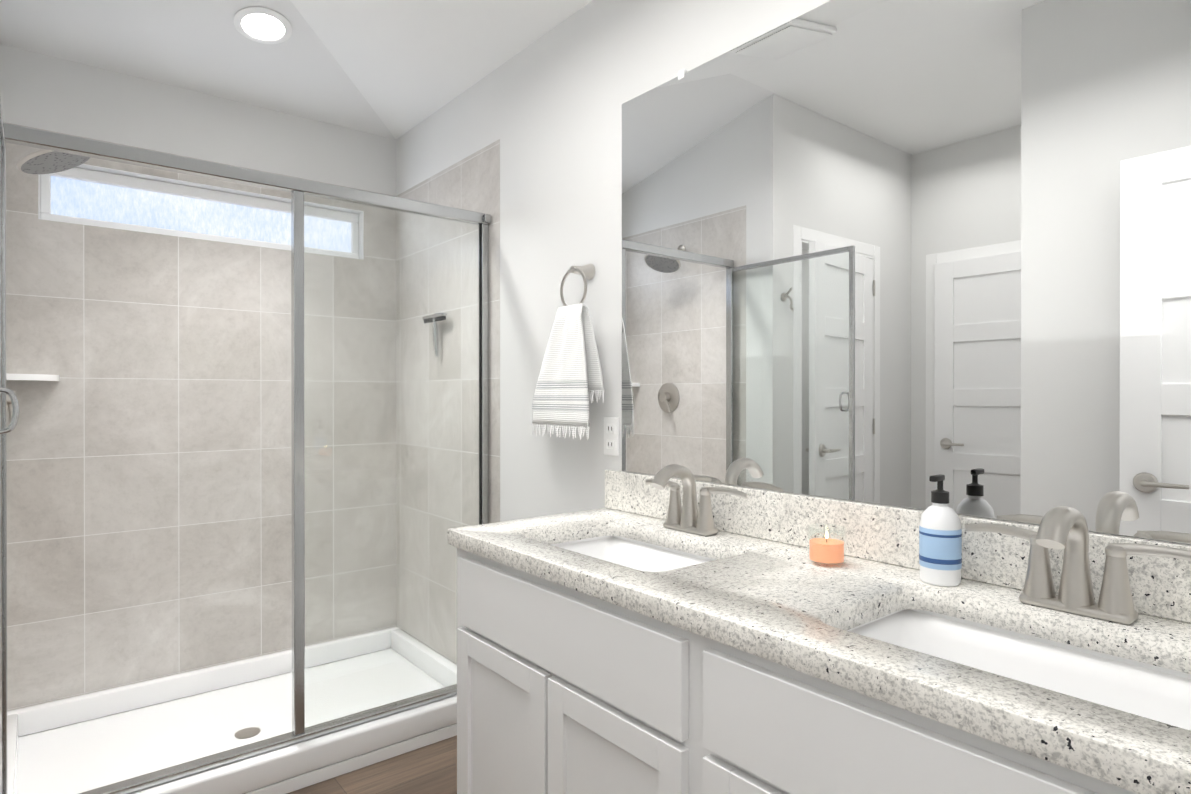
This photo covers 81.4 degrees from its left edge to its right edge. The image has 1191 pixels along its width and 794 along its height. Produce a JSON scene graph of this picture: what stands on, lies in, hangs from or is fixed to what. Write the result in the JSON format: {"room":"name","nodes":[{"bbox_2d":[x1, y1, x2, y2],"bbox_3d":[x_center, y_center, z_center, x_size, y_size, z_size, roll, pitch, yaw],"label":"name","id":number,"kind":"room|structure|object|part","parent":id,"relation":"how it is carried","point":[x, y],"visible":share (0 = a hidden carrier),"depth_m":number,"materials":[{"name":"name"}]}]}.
{"room":"bathroom","nodes":[
{"label":"bathroom","id":0,"kind":"room"},
{"bbox_2d":[0,44,396,710],"bbox_3d":[-2.168,-0.153,2.488,2.980,2.800,0.120,0,0,-39],"label":"wall","id":1,"kind":"structure","parent":0,"point":[150,486],"depth_m":2.80,"materials":[{"name":"tile"}]},
{"bbox_2d":[38,164,363,259],"bbox_3d":[-1.592,-0.764,2.934,1.199,0.229,0.089,0,0,-39],"label":"transom","id":2,"kind":"object","parent":1,"relation":"attached to","point":[89,195],"visible":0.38,"depth_m":2.87,"materials":[{"name":"white glass"}]},
{"bbox_2d":[0,0,592,138],"bbox_3d":[-1.044,-1.387,1.200,3.112,0.325,3.557,0,0,-39],"label":"ceiling","id":3,"kind":"structure","parent":0,"point":[394,69],"depth_m":2.58,"materials":[{"name":"white paint"}]},
{"bbox_2d":[233,7,291,43],"bbox_3d":[-1.214,-1.356,2.529,0.194,0.044,0.190,0,0,-39],"label":"recessed light","id":4,"kind":"object","parent":3,"relation":"in","point":[263,25],"visible":1,"depth_m":2.52,"materials":[{"name":"white plastic"}]},
{"bbox_2d":[287,735,456,793],"bbox_3d":[-1.045,1.281,1.199,3.100,0.060,3.545,0,0,-39],"label":"floor","id":5,"kind":"structure","parent":0,"point":[430,769],"depth_m":2.27,"materials":[{"name":"brown wood"}]},
{"bbox_2d":[7,626,456,793],"bbox_3d":[-1.248,1.181,2.554,1.466,0.129,0.937,0,0,-39],"label":"shower pan","id":6,"kind":"object","parent":5,"relation":"on","point":[84,743],"visible":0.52,"depth_m":2.51,"materials":[{"name":"white plastic"}]},
{"bbox_2d":[0,96,490,793],"bbox_3d":[-0.780,0.206,1.964,1.477,1.825,0.741,0,0,-39],"label":"shower enclosure","id":7,"kind":"object","parent":6,"relation":"on","point":[298,188],"visible":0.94,"depth_m":2.25,"materials":[{"name":"clear glass"}]},
{"bbox_3d":[-1.309,0.215,1.513,0.086,1.750,0.705,0,0,-39],"label":"door","id":8,"kind":"part","parent":7,"relation":"part of","materials":[{"name":"glass"}]},
{"bbox_2d":[447,464,1190,793],"bbox_3d":[0.360,0.708,1.296,0.545,1.081,1.686,0,0,-39],"label":"bathroom vanity","id":9,"kind":"object","parent":5,"relation":"on","point":[662,631],"visible":1,"depth_m":1.15,"materials":[{"name":"white"}]},
{"bbox_2d":[551,536,715,571],"bbox_3d":[0.077,0.447,1.618,0.394,0.134,0.568,0,0,-39],"label":"sink","id":10,"kind":"object","parent":9,"relation":"in","point":[642,553],"depth_m":1.81,"materials":[{"name":"white ceramic"}]},
{"bbox_2d":[645,464,747,535],"bbox_3d":[0.200,0.252,1.717,0.150,0.173,0.346,0,0,-39],"label":"faucet","id":11,"kind":"object","parent":9,"relation":"on","point":[685,519],"depth_m":1.73,"materials":[{"name":"silver metal"}]},
{"bbox_2d":[808,523,845,567],"bbox_3d":[0.471,0.302,1.409,0.074,0.075,0.074,0,0,-39],"label":"candle","id":12,"kind":"object","parent":9,"relation":"on","point":[826,550],"visible":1,"depth_m":1.39,"materials":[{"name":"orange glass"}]},
{"bbox_2d":[605,470,1190,622],"bbox_3d":[0.565,0.282,1.461,0.019,0.116,1.686,0,0,-39],"label":"backsplash","id":13,"kind":"structure","parent":9,"relation":"on","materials":[{"name":"white stone"}]},
{"bbox_2d":[919,474,961,586],"bbox_3d":[0.632,0.241,1.270,0.070,0.197,0.070,0,0,-39],"label":"soap bottle","id":14,"kind":"object","parent":9,"relation":"on","point":[940,546],"visible":1,"depth_m":1.25,"materials":[{"name":"white plastic"}]},
{"bbox_2d":[847,609,1190,729],"bbox_3d":[0.602,0.449,0.969,0.394,0.134,0.568,0,0,-39],"label":"sink","id":15,"kind":"object","parent":9,"relation":"in","point":[1147,686],"depth_m":1.09,"materials":[{"name":"white ceramic"}]},
{"bbox_2d":[965,506,1190,624],"bbox_3d":[0.725,0.254,1.068,0.150,0.173,0.346,0,0,-39],"label":"faucet","id":16,"kind":"object","parent":9,"relation":"on","point":[1062,527],"depth_m":1.08,"materials":[{"name":"silver metal"}]},
{"bbox_2d":[396,0,1190,664],"bbox_3d":[0.114,-0.152,2.132,0.120,2.800,3.545,0,0,-39],"label":"wall","id":17,"kind":"structure","parent":0,"point":[522,148],"depth_m":2.51,"materials":[{"name":"paint"}]},
{"bbox_2d":[422,313,446,356],"bbox_3d":[-0.685,-0.270,2.987,0.044,0.192,0.200,0,0,-39],"label":"squeegee","id":18,"kind":"object","parent":17,"relation":"hanging from","point":[442,316],"depth_m":2.97,"materials":[{"name":"silver metal"}]},
{"bbox_2d":[531,264,603,439],"bbox_3d":[-0.080,-0.147,2.193,0.102,0.551,0.313,0,0,-39],"label":"towel ring","id":19,"kind":"object","parent":17,"relation":"attached to","point":[570,377],"visible":1,"depth_m":2.13,"materials":[{"name":"white fabric"}]},
{"bbox_2d":[532,303,603,426],"bbox_3d":[-0.094,-0.101,2.182,0.063,0.377,0.307,0,0,-39],"label":"towel","id":20,"kind":"object","parent":19,"relation":"hanging from","point":[570,370],"depth_m":2.13,"materials":[{"name":"fabric"}]},
{"bbox_2d":[604,417,618,455],"bbox_3d":[0.047,0.120,2.112,0.008,0.116,0.070,0,0,-39],"label":"electrical outlet","id":21,"kind":"object","parent":17,"relation":"attached to","point":[611,435],"visible":1,"depth_m":2.11,"materials":[{"name":"white plastic"}]},
{"bbox_2d":[622,0,1190,543],"bbox_3d":[0.587,-0.331,1.443,0.010,1.108,1.613,0,0,-39],"label":"mirror","id":22,"kind":"object","parent":17,"relation":"attached to","point":[892,252],"visible":1,"depth_m":1.36,"materials":[{"name":"silver mirror"}]},
{"bbox_3d":[-1.801,-0.152,1.978,0.110,2.800,1.135,0,0,-39],"label":"wall","id":23,"kind":"structure","parent":0,"visible":0},
{"bbox_2d":[6,373,59,380],"bbox_3d":[-1.994,-0.069,2.441,0.170,0.022,0.170,0,0,-39],"label":"corner shelf","id":24,"kind":"object","parent":23,"relation":"attached to","point":[28,377],"visible":0.96,"depth_m":2.41,"materials":[{"name":"white ceramic"}]}
]}

